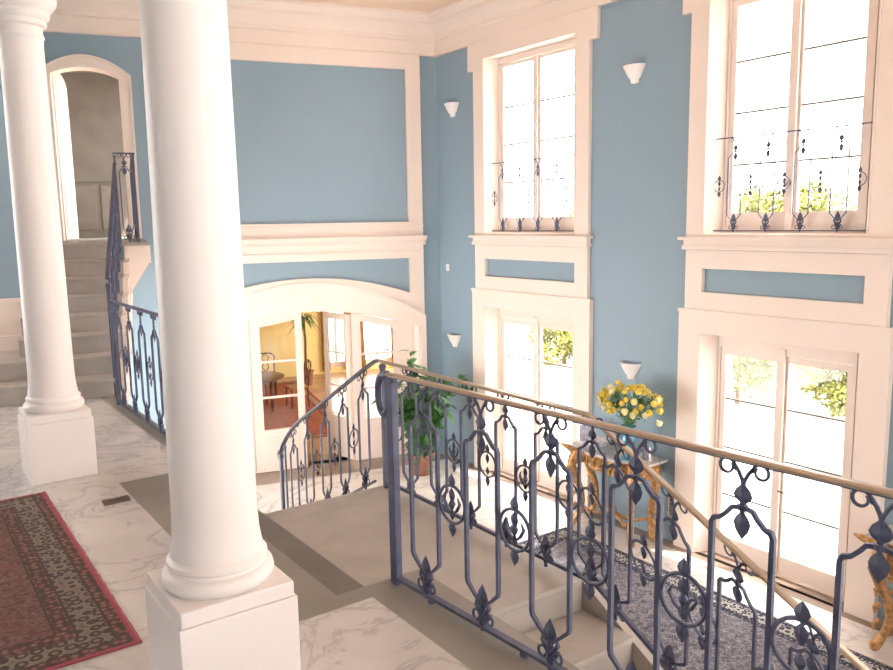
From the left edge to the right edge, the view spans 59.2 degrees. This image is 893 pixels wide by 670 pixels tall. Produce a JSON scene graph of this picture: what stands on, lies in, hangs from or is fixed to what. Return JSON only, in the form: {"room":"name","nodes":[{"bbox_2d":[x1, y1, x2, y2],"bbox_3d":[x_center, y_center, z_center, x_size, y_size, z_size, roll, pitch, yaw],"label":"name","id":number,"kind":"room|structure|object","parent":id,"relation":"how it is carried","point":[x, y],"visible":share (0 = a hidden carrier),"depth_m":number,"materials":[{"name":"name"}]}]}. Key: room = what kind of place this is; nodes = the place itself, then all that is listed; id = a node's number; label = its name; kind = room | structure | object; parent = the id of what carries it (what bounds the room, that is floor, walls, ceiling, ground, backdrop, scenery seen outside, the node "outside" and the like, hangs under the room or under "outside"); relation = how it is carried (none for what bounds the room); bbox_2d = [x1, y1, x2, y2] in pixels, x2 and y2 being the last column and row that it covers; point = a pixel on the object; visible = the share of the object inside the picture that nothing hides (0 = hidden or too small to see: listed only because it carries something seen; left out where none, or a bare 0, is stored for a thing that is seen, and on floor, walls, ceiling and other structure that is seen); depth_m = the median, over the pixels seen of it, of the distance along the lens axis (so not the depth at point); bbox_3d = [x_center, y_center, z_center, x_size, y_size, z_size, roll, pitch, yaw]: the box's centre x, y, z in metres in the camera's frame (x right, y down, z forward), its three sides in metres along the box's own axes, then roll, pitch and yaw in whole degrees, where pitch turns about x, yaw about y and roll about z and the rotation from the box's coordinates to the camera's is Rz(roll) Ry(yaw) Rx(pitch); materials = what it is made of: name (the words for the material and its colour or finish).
{"room":"entrance hall","nodes":[
{"label":"entrance hall","id":0,"kind":"room"},
{"bbox_2d":[0,70,19,298],"bbox_3d":[-6.490,-2.075,9.156,2.870,5.300,3.750,-4,9,-22],"label":"wall","id":1,"kind":"structure","parent":0,"point":[9,278],"depth_m":8.06,"materials":[{"name":"blue paint"}]},
{"bbox_2d":[0,298,21,350],"bbox_3d":[-6.420,-0.737,9.326,2.940,1.600,3.830,-4,9,-22],"label":"baseboard","id":2,"kind":"structure","parent":1,"relation":"attached to","point":[10,308],"depth_m":8.13,"materials":[{"name":"beige paint"}]},
{"bbox_2d":[65,71,101,73],"bbox_3d":[-5.818,-4.545,12.864,2.400,0.100,2.620,-4,9,-22],"label":"ceiling","id":3,"kind":"structure","parent":0,"point":[85,72],"depth_m":13.83,"materials":[{"name":"white paint"}]},
{"bbox_2d":[60,73,128,237],"bbox_3d":[-5.839,-3.062,13.060,2.500,2.890,2.620,-4,9,-22],"label":"wall","id":4,"kind":"structure","parent":0,"point":[94,109],"depth_m":14.14,"materials":[{"name":"beige paint"}]},
{"bbox_2d":[52,74,78,239],"bbox_3d":[-5.898,-2.750,12.138,0.064,2.520,0.900,-3,8,-14],"label":"door","id":5,"kind":"structure","parent":4,"relation":"in","point":[60,98],"depth_m":12.03,"materials":[{"name":"beige paint"}]},
{"bbox_2d":[69,237,126,239],"bbox_3d":[-5.767,-1.586,13.293,2.400,0.100,2.620,-4,9,-22],"label":"floor","id":6,"kind":"structure","parent":0,"point":[104,237],"depth_m":12.77,"materials":[{"name":"stone"}]},
{"bbox_2d":[0,398,470,669],"bbox_3d":[-1.461,1.525,0.912,4.785,0.030,15.250,-7,10,-35],"label":"floor","id":7,"kind":"structure","parent":0,"point":[122,541],"depth_m":3.90,"materials":[{"name":"white stone"}]},
{"bbox_2d":[0,0,97,485],"bbox_3d":[-2.580,-0.606,4.970,0.440,3.060,0.440,-7,10,-35],"label":"column","id":8,"kind":"structure","parent":7,"relation":"on","point":[57,434],"depth_m":4.89,"materials":[{"name":"white paint"}]},
{"bbox_2d":[0,491,142,669],"bbox_3d":[-2.918,1.206,3.136,2.727,0.013,2.170,-7,10,-35],"label":"rug","id":9,"kind":"object","parent":7,"relation":"on","point":[57,611],"visible":1,"depth_m":3.40,"materials":[{"name":"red carpet"}]},
{"bbox_2d":[0,239,150,406],"bbox_3d":[-5.699,-0.131,9.040,4.380,1.758,4.990,-4,9,-22],"label":"staircase","id":10,"kind":"structure","parent":7,"relation":"on","point":[84,260],"depth_m":8.17,"materials":[{"name":"stone"}]},
{"bbox_2d":[105,162,121,395],"bbox_3d":[-3.497,-0.708,8.297,0.049,2.340,2.097,-4,9,-18],"label":"railing","id":11,"kind":"object","parent":10,"relation":"on","point":[113,267],"visible":0.83,"depth_m":8.19,"materials":[{"name":"metal"}]},
{"bbox_2d":[112,152,139,242],"bbox_3d":[-4.294,-1.791,10.535,0.240,1.050,2.820,-4,9,-22],"label":"railing","id":12,"kind":"object","parent":10,"relation":"on","point":[128,229],"visible":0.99,"depth_m":9.28,"materials":[{"name":"metal"}]},
{"bbox_2d":[101,495,130,505],"bbox_3d":[-1.950,0.975,4.636,0.155,0.006,0.100,-7,10,-35],"label":"floor vent","id":13,"kind":"object","parent":7,"relation":"in","point":[120,499],"visible":1,"depth_m":4.63,"materials":[{"name":"brown metal"}]},
{"bbox_2d":[139,0,300,669],"bbox_3d":[-0.781,-0.275,2.473,0.440,3.060,0.440,-7,10,-35],"label":"column","id":14,"kind":"structure","parent":7,"relation":"on","point":[219,600],"depth_m":2.42,"materials":[{"name":"white paint"}]},
{"bbox_2d":[43,32,443,452],"bbox_3d":[-4.176,-1.273,12.408,9.450,7.900,0.281,-4,9,-22],"label":"wall","id":15,"kind":"structure","parent":0,"point":[314,143],"depth_m":12.85,"materials":[{"name":"blue paint"}]},
{"bbox_2d":[46,54,141,240],"bbox_3d":[-5.304,-2.764,11.708,1.250,2.670,0.340,-4,9,-22],"label":"trim","id":16,"kind":"structure","parent":15,"relation":"attached to","point":[75,62],"depth_m":11.61,"materials":[{"name":"beige paint"}]},
{"bbox_2d":[229,43,426,388],"bbox_3d":[-2.350,-1.136,13.092,4.190,6.970,0.450,-4,9,-22],"label":"trim","id":17,"kind":"structure","parent":15,"relation":"attached to","point":[261,243],"depth_m":13.15,"materials":[{"name":"beige paint"}]},
{"bbox_2d":[246,311,414,473],"bbox_3d":[-2.366,0.919,13.516,3.900,2.763,0.101,-4,9,-22],"label":"door","id":18,"kind":"structure","parent":15,"relation":"in","point":[267,443],"depth_m":13.49,"materials":[{"name":"paint"}]},
{"bbox_2d":[323,311,354,459],"bbox_3d":[-1.939,0.899,14.130,0.044,2.608,0.800,-8,11,-41],"label":"door","id":19,"kind":"structure","parent":18,"relation":"attached to","point":[332,418],"depth_m":14.14,"materials":[{"name":"paint"}]},
{"bbox_2d":[255,453,444,485],"bbox_3d":[-4.253,2.503,12.674,8.980,0.054,0.710,-4,9,-22],"label":"trim","id":20,"kind":"structure","parent":15,"relation":"attached to","point":[376,463],"depth_m":13.48,"materials":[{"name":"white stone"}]},
{"bbox_2d":[248,312,409,376],"bbox_3d":[-5.627,-0.418,21.147,10.300,3.350,0.200,-4,9,-22],"label":"wall","id":21,"kind":"structure","parent":0,"point":[276,339],"depth_m":21.69,"materials":[{"name":"yellow paint"}]},
{"bbox_2d":[320,312,330,370],"bbox_3d":[-3.305,-0.299,21.895,0.400,2.620,0.044,-4,9,-22],"label":"curtain","id":22,"kind":"object","parent":21,"relation":"hanging from","point":[321,313],"visible":0.21,"depth_m":21.91,"materials":[{"name":"fabric"}]},
{"bbox_2d":[331,312,344,367],"bbox_3d":[-3.149,-0.279,22.158,0.620,2.400,0.060,-4,9,-22],"label":"window","id":23,"kind":"structure","parent":21,"relation":"in","point":[336,363],"depth_m":22.25,"materials":[{"name":"paint"}]},
{"bbox_2d":[344,312,351,368],"bbox_3d":[-2.860,-0.333,22.073,0.400,2.620,0.044,-4,9,-22],"label":"curtain","id":24,"kind":"object","parent":21,"relation":"hanging from","point":[344,312],"visible":0.11,"depth_m":22.19,"materials":[{"name":"beige fabric"}]},
{"bbox_2d":[360,321,365,366],"bbox_3d":[-2.359,-0.370,22.272,0.400,2.620,0.044,-4,9,-22],"label":"curtain","id":25,"kind":"object","parent":21,"relation":"hanging from","point":[363,357],"visible":0.17,"depth_m":22.36,"materials":[{"name":"fabric"}]},
{"bbox_2d":[366,324,391,364],"bbox_3d":[-2.028,-0.363,22.605,1.000,2.400,0.060,-4,9,-22],"label":"window","id":26,"kind":"structure","parent":21,"relation":"in","point":[389,359],"depth_m":22.70,"materials":[{"name":"paint"}]},
{"bbox_2d":[294,0,456,11],"bbox_3d":[0.580,-4.181,4.718,9.800,0.100,20.400,-7,10,-35],"label":"ceiling","id":27,"kind":"structure","parent":0,"point":[409,5],"depth_m":12.35,"materials":[{"name":"paint"}]},
{"bbox_2d":[255,368,892,666],"bbox_3d":[0.538,2.848,10.261,13.155,0.200,27.666,-7,10,-35],"label":"floor","id":28,"kind":"structure","parent":0,"point":[855,636],"depth_m":11.63,"materials":[{"name":"stone"}]},
{"bbox_2d":[253,381,354,438],"bbox_3d":[-4.487,1.724,17.879,3.400,0.009,5.800,-4,9,-22],"label":"rug","id":29,"kind":"object","parent":28,"relation":"on","point":[283,416],"visible":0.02,"depth_m":17.65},
{"bbox_2d":[251,371,283,411],"bbox_3d":[-4.494,1.335,17.823,1.640,0.775,1.394,-4,9,-22],"label":"dining table","id":30,"kind":"object","parent":29,"relation":"on","point":[268,377],"visible":0.41,"depth_m":17.69,"materials":[{"name":"brown wood"}]},
{"bbox_2d":[260,352,277,398],"bbox_3d":[-4.384,0.994,19.120,0.474,1.078,0.527,-3,9,-16],"label":"dining chair","id":31,"kind":"object","parent":29,"relation":"on","point":[265,353],"visible":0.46,"depth_m":19.29,"materials":[{"name":"wood"}]},
{"bbox_2d":[285,359,311,408],"bbox_3d":[-3.420,1.113,18.181,0.527,1.078,0.474,-5,9,-27],"label":"dining chair","id":32,"kind":"object","parent":29,"relation":"on","point":[291,387],"visible":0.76,"depth_m":18.10,"materials":[{"name":"wood"}]},
{"bbox_2d":[289,312,321,385],"bbox_3d":[-3.748,0.354,20.505,0.929,1.942,0.885,-7,10,-35],"label":"palm","id":33,"kind":"object","parent":28,"relation":"on","point":[303,319],"visible":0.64,"depth_m":20.48,"materials":[{"name":"plant"}]},
{"bbox_2d":[304,369,313,385],"bbox_3d":[-3.686,1.124,20.629,0.440,0.380,0.440,-7,10,-35],"label":"pot","id":34,"kind":"object","parent":28,"relation":"on","point":[311,373],"depth_m":20.51,"materials":[{"name":"ceramic"}]},
{"bbox_2d":[371,350,474,475],"bbox_3d":[-0.431,1.379,12.972,1.485,2.186,1.500,-7,10,-35],"label":"potted plant","id":35,"kind":"object","parent":28,"relation":"on","point":[408,405],"visible":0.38,"depth_m":12.87,"materials":[{"name":"green plant"}]},
{"bbox_2d":[258,485,663,669],"bbox_3d":[0.000,2.396,4.275,1.515,2.429,9.075,-7,10,-35],"label":"staircase","id":36,"kind":"structure","parent":28,"relation":"on","point":[342,541],"depth_m":4.42,"materials":[{"name":"grey stone"}]},
{"bbox_2d":[277,359,380,509],"bbox_3d":[-1.028,1.089,6.605,0.045,2.046,1.917,-7,10,-35],"label":"railing","id":37,"kind":"object","parent":36,"relation":"on","point":[365,477],"visible":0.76,"depth_m":6.50,"materials":[{"name":"metal"}]},
{"bbox_2d":[378,360,869,669],"bbox_3d":[1.371,2.006,3.388,0.041,3.018,6.242,-7,10,-35],"label":"railing","id":38,"kind":"object","parent":36,"relation":"on","point":[667,659],"visible":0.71,"depth_m":4.03,"materials":[{"name":"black metal"}]},
{"bbox_2d":[559,441,666,547],"bbox_3d":[2.220,2.096,10.523,0.589,1.123,1.514,-7,10,-35],"label":"console table","id":39,"kind":"object","parent":28,"relation":"on","point":[596,463],"visible":0.64,"depth_m":10.37,"materials":[{"name":"gold stone"}]},
{"bbox_2d":[578,424,590,444],"bbox_3d":[1.946,1.354,10.848,0.240,0.300,0.110,6,11,40],"label":"photo frame","id":40,"kind":"object","parent":39,"relation":"on","point":[583,430],"visible":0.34,"depth_m":10.84,"materials":[{"name":"silver metal"}]},
{"bbox_2d":[580,425,590,441],"bbox_3d":[1.917,1.360,10.814,0.184,0.244,0.008,6,11,40],"label":"picture","id":41,"kind":"object","parent":40,"relation":"attached to","point":[584,430],"depth_m":10.82},
{"bbox_2d":[589,436,610,452],"bbox_3d":[2.042,1.471,10.484,0.290,0.170,0.290,-7,10,-35],"label":"crystal bowl","id":42,"kind":"object","parent":39,"relation":"on","point":[602,441],"visible":0.57,"depth_m":10.49,"materials":[{"name":"glass"}]},
{"bbox_2d":[621,424,635,460],"bbox_3d":[2.341,1.380,10.117,0.200,0.446,0.200,-7,10,-35],"label":"vase","id":43,"kind":"object","parent":39,"relation":"on","point":[623,438],"visible":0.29,"depth_m":10.05,"materials":[{"name":"blue glass"}]},
{"bbox_2d":[599,371,666,425],"bbox_3d":[2.363,0.876,10.017,0.634,0.756,1.041,-7,10,-35],"label":"foliage","id":44,"kind":"object","parent":43,"relation":"in","point":[627,421],"visible":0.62,"depth_m":9.97,"materials":[{"name":"green plant"}]},
{"bbox_2d":[600,405,606,410],"bbox_3d":[2.099,0.928,10.222,0.197,0.144,0.088,1,8,11],"label":"rose","id":45,"kind":"object","parent":44,"relation":"in","point":[604,407],"visible":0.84,"depth_m":10.20,"materials":[{"name":"yellow plant"}]},
{"bbox_2d":[600,390,610,396],"bbox_3d":[2.061,0.764,10.084,0.190,0.109,0.084,2,9,18],"label":"rose","id":46,"kind":"object","parent":44,"relation":"in","point":[602,393],"visible":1,"depth_m":10.08,"materials":[{"name":"yellow plant"}]},
{"bbox_2d":[609,385,621,397],"bbox_3d":[2.143,0.723,10.015,0.169,0.168,0.083,-5,9,-25],"label":"rose","id":47,"kind":"object","parent":44,"relation":"in","point":[611,387],"visible":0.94,"depth_m":9.98,"materials":[{"name":"yellow plant"}]},
{"bbox_2d":[615,385,622,394],"bbox_3d":[2.220,0.735,10.070,0.140,0.202,0.085,-2,8,-7],"label":"rose","id":48,"kind":"object","parent":44,"relation":"in","point":[619,386],"visible":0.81,"depth_m":10.04,"materials":[{"name":"yellow plant"}]},
{"bbox_2d":[621,406,629,415],"bbox_3d":[2.236,0.943,9.803,0.092,0.096,0.219,3,9,26],"label":"rose","id":49,"kind":"object","parent":44,"relation":"in","point":[624,411],"visible":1,"depth_m":9.73,"materials":[{"name":"yellow plant"}]},
{"bbox_2d":[622,388,628,397],"bbox_3d":[2.239,0.737,9.854,0.073,0.153,0.145,3,9,28],"label":"rose","id":50,"kind":"object","parent":44,"relation":"in","point":[623,389],"visible":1,"depth_m":9.81,"materials":[{"name":"yellow plant"}]},
{"bbox_2d":[625,384,631,399],"bbox_3d":[2.313,0.731,9.957,0.086,0.219,0.090,4,10,33],"label":"rose","id":51,"kind":"object","parent":44,"relation":"in","point":[628,387],"visible":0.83,"depth_m":9.94,"materials":[{"name":"yellow plant"}]},
{"bbox_2d":[629,406,635,418],"bbox_3d":[2.320,0.970,9.815,0.088,0.146,0.196,0,8,10],"label":"rose","id":52,"kind":"object","parent":44,"relation":"in","point":[632,416],"visible":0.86,"depth_m":9.76,"materials":[{"name":"yellow plant"}]},
{"bbox_2d":[630,398,636,404],"bbox_3d":[2.320,0.822,9.743,0.090,0.112,0.214,0,8,10],"label":"rose","id":53,"kind":"object","parent":44,"relation":"in","point":[633,401],"visible":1,"depth_m":9.66,"materials":[{"name":"yellow plant"}]},
{"bbox_2d":[631,385,636,397],"bbox_3d":[2.345,0.725,9.842,0.080,0.197,0.115,-2,8,-10],"label":"rose","id":54,"kind":"object","parent":44,"relation":"in","point":[633,387],"visible":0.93,"depth_m":9.81,"materials":[{"name":"yellow plant"}]},
{"bbox_2d":[633,407,638,414],"bbox_3d":[2.339,0.940,9.752,0.077,0.079,0.184,0,8,6],"label":"rose","id":55,"kind":"object","parent":44,"relation":"in","point":[635,411],"visible":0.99,"depth_m":9.69,"materials":[{"name":"yellow plant"}]},
{"bbox_2d":[635,388,641,398],"bbox_3d":[2.371,0.742,9.759,0.084,0.185,0.159,-2,8,-9],"label":"rose","id":56,"kind":"object","parent":44,"relation":"in","point":[638,391],"visible":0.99,"depth_m":9.72,"materials":[{"name":"yellow plant"}]},
{"bbox_2d":[637,404,643,410],"bbox_3d":[2.400,0.884,9.749,0.083,0.083,0.200,0,7,6],"label":"rose","id":57,"kind":"object","parent":44,"relation":"in","point":[640,406],"visible":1,"depth_m":9.67,"materials":[{"name":"yellow plant"}]},
{"bbox_2d":[642,411,647,418],"bbox_3d":[2.425,0.975,9.700,0.077,0.103,0.178,-3,8,-12],"label":"rose","id":58,"kind":"object","parent":44,"relation":"in","point":[645,415],"visible":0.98,"depth_m":9.64,"materials":[{"name":"yellow plant"}]},
{"bbox_2d":[644,407,652,416],"bbox_3d":[2.472,0.949,9.757,0.089,0.119,0.208,-6,10,-31],"label":"rose","id":59,"kind":"object","parent":44,"relation":"in","point":[649,411],"visible":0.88,"depth_m":9.70,"materials":[{"name":"yellow plant"}]},
{"bbox_2d":[647,400,657,406],"bbox_3d":[2.509,0.838,9.661,0.085,0.096,0.204,-6,10,-30],"label":"rose","id":60,"kind":"object","parent":44,"relation":"in","point":[654,403],"visible":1,"depth_m":9.60,"materials":[{"name":"yellow plant"}]},
{"bbox_2d":[648,397,661,403],"bbox_3d":[2.581,0.809,9.703,0.089,0.122,0.197,-4,9,-18],"label":"rose","id":61,"kind":"object","parent":44,"relation":"in","point":[658,399],"visible":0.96,"depth_m":9.63,"materials":[{"name":"yellow plant"}]},
{"bbox_2d":[651,407,663,414],"bbox_3d":[2.579,0.928,9.668,0.079,0.081,0.190,-9,11,-44],"label":"rose","id":62,"kind":"object","parent":44,"relation":"in","point":[659,410],"visible":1,"depth_m":9.62,"materials":[{"name":"yellow plant"}]},
{"bbox_2d":[656,420,662,426],"bbox_3d":[2.604,1.140,9.619,0.080,0.195,0.081,-7,10,-35],"label":"rose","id":63,"kind":"object","parent":44,"relation":"in","point":[658,423],"visible":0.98,"depth_m":9.59,"materials":[{"name":"yellow plant"}]},
{"bbox_2d":[642,446,652,461],"bbox_3d":[2.600,1.508,10.058,0.110,0.200,0.160,-4,9,-18],"label":"photo frame","id":64,"kind":"object","parent":39,"relation":"on","point":[646,456],"visible":0.81,"depth_m":10.04,"materials":[{"name":"silver metal"}]},
{"bbox_2d":[644,448,647,458],"bbox_3d":[2.557,1.511,10.043,0.008,0.144,0.104,-4,9,-18],"label":"picture","id":65,"kind":"object","parent":64,"relation":"attached to","point":[645,453],"depth_m":10.05},
{"bbox_2d":[518,527,892,669],"bbox_3d":[2.897,3.219,6.699,2.800,0.009,8.200,-7,10,-35],"label":"rug","id":66,"kind":"object","parent":28,"relation":"on","point":[736,625],"visible":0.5,"depth_m":8.16,"materials":[{"name":"carpet"}]},
{"bbox_2d":[853,524,892,650],"bbox_3d":[4.606,2.531,7.242,0.589,1.123,1.514,-7,10,-35],"label":"console table","id":67,"kind":"object","parent":28,"relation":"on","point":[876,643],"visible":0.51,"depth_m":7.54,"materials":[{"name":"gold wood"}]},
{"bbox_2d":[436,0,892,622],"bbox_3d":[5.173,-0.645,6.972,0.440,7.900,17.900,-7,10,-35],"label":"wall","id":68,"kind":"structure","parent":0,"point":[640,131],"depth_m":10.32,"materials":[{"name":"blue paint"}]},
{"bbox_2d":[43,0,619,56],"bbox_3d":[2.679,-4.259,7.484,21.365,0.650,7.160,4,10,31],"label":"trim","id":69,"kind":"structure","parent":68,"relation":"attached to","point":[454,26],"depth_m":12.25,"materials":[{"name":"beige paint"}]},
{"bbox_2d":[444,102,458,116],"bbox_3d":[0.055,-3.763,13.133,0.134,0.225,0.336,-7,10,-35],"label":"wall lamp","id":70,"kind":"object","parent":68,"relation":"attached to","point":[451,107],"visible":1,"depth_m":13.08,"materials":[{"name":"white glass"}]},
{"bbox_2d":[447,333,460,346],"bbox_3d":[0.104,0.103,13.719,0.134,0.225,0.336,-7,10,-35],"label":"wall lamp","id":71,"kind":"object","parent":68,"relation":"attached to","point":[454,339],"visible":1,"depth_m":13.66,"materials":[{"name":"white glass"}]},
{"bbox_2d":[491,154,573,231],"bbox_3d":[1.286,-2.111,11.896,0.038,1.085,1.912,-7,10,-35],"label":"railing","id":72,"kind":"object","parent":68,"relation":"in","point":[556,221],"depth_m":11.87,"materials":[{"name":"metal"}]},
{"bbox_2d":[467,6,600,507],"bbox_3d":[1.388,-1.056,12.098,0.585,6.970,2.832,-7,10,-35],"label":"trim","id":73,"kind":"structure","parent":68,"relation":"attached to","point":[491,294],"depth_m":12.04,"materials":[{"name":"beige paint"}]},
{"bbox_2d":[498,38,574,232],"bbox_3d":[1.381,-2.912,11.847,0.125,2.705,1.774,-7,10,-35],"label":"window","id":74,"kind":"structure","parent":68,"relation":"in","point":[536,55],"depth_m":11.86,"materials":[{"name":"paint"}]},
{"bbox_2d":[500,309,572,495],"bbox_3d":[1.430,1.004,12.402,0.169,2.796,1.774,-7,10,-35],"label":"door","id":75,"kind":"structure","parent":68,"relation":"in","point":[538,321],"depth_m":12.43,"materials":[{"name":"paint"}]},
{"bbox_2d":[620,361,640,378],"bbox_3d":[2.431,0.488,10.512,0.134,0.225,0.336,-7,10,-35],"label":"wall lamp","id":76,"kind":"object","parent":68,"relation":"attached to","point":[631,370],"visible":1,"depth_m":10.46,"materials":[{"name":"white glass"}]},
{"bbox_2d":[623,63,645,83],"bbox_3d":[2.354,-3.314,9.977,0.134,0.225,0.336,-7,10,-35],"label":"wall lamp","id":77,"kind":"object","parent":68,"relation":"attached to","point":[634,71],"visible":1,"depth_m":9.93,"materials":[{"name":"white glass"}]},
{"bbox_2d":[442,455,892,635],"bbox_3d":[5.223,3.107,7.381,0.620,0.054,17.300,-7,10,-35],"label":"trim","id":78,"kind":"structure","parent":68,"relation":"attached to","point":[813,597],"depth_m":9.48,"materials":[{"name":"brown stone"}]},
{"bbox_2d":[668,495,673,517],"bbox_3d":[2.939,2.231,10.192,0.020,0.320,0.140,-7,10,-35],"label":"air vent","id":79,"kind":"object","parent":68,"relation":"in","point":[669,499],"visible":0.39,"depth_m":10.23,"materials":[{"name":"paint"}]},
{"bbox_2d":[673,0,892,621],"bbox_3d":[3.800,-0.616,8.781,0.585,6.970,2.681,-7,10,-35],"label":"trim","id":80,"kind":"structure","parent":68,"relation":"attached to","point":[863,328],"depth_m":8.83,"materials":[{"name":"beige paint"}]},
{"bbox_2d":[713,336,858,600],"bbox_3d":[3.842,1.444,9.085,0.169,2.796,1.680,-7,10,-35],"label":"door","id":81,"kind":"structure","parent":68,"relation":"in","point":[785,355],"depth_m":9.00,"materials":[{"name":"paint"}]},
{"bbox_2d":[713,122,872,231],"bbox_3d":[3.699,-1.671,8.578,0.038,1.085,1.811,-7,10,-35],"label":"railing","id":82,"kind":"object","parent":68,"relation":"in","point":[800,217],"depth_m":8.50,"materials":[{"name":"metal"}]},
{"bbox_2d":[722,0,879,232],"bbox_3d":[3.793,-2.472,8.530,0.125,2.705,1.680,-7,10,-35],"label":"window","id":83,"kind":"structure","parent":68,"relation":"in","point":[853,219],"depth_m":8.50,"materials":[{"name":"paint"}]},
{"label":"outside","id":84,"kind":"structure","parent":0,"visible":0},
{"bbox_2d":[329,312,844,573],"bbox_3d":[24.928,0.453,24.405,51.500,0.250,110.000,-7,10,-35],"label":"terrace","id":85,"kind":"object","parent":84,"point":[815,442],"depth_m":14.87,"materials":[{"name":"white"}]},
{"bbox_2d":[526,326,572,366],"bbox_3d":[3.482,-0.214,23.184,2.053,2.223,2.047,-3,9,-16],"label":"shrub","id":86,"kind":"object","parent":85,"relation":"on","point":[565,339],"visible":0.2,"depth_m":22.88,"materials":[{"name":"green plant"}]},
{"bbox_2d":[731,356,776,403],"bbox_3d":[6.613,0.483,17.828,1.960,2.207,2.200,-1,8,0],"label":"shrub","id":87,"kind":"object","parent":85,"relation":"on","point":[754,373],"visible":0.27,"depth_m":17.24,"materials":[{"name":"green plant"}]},
{"bbox_2d":[738,177,856,212],"bbox_3d":[10.821,-2.228,25.188,3.957,5.324,4.015,-5,9,-25],"label":"tree","id":88,"kind":"object","parent":85,"relation":"on","point":[815,204],"visible":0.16,"depth_m":23.78,"materials":[{"name":"green plant"}]},
{"bbox_2d":[791,365,847,416],"bbox_3d":[8.641,0.606,16.915,2.053,2.223,2.047,-7,10,-37],"label":"tree","id":89,"kind":"object","parent":85,"relation":"on","point":[822,382],"visible":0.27,"depth_m":16.74,"materials":[{"name":"green plant"}]},
{"bbox_3d":[-1.345,1.656,1.044,5.100,0.269,15.300,-7,10,-35],"label":"floor","id":90,"kind":"structure","parent":0,"visible":0},
{"bbox_2d":[100,396,580,669],"bbox_3d":[0.747,1.363,1.772,0.810,0.030,14.085,-7,10,-35],"label":"trim","id":91,"kind":"structure","parent":90,"relation":"on","point":[476,649],"depth_m":3.33,"materials":[{"name":"grey stone"}]},
{"bbox_2d":[108,300,165,435],"bbox_3d":[-2.302,0.284,6.136,0.048,0.955,2.395,-7,10,-35],"label":"railing","id":92,"kind":"object","parent":91,"relation":"on","point":[137,362],"visible":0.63,"depth_m":6.52,"materials":[{"name":"metal"}]},
{"bbox_2d":[375,370,892,669],"bbox_3d":[0.927,0.814,2.063,0.051,0.966,3.873,-8,11,-39],"label":"railing","id":93,"kind":"object","parent":91,"relation":"on","point":[879,567],"visible":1,"depth_m":2.61,"materials":[{"name":"wrought iron"},{"name":"wood"}]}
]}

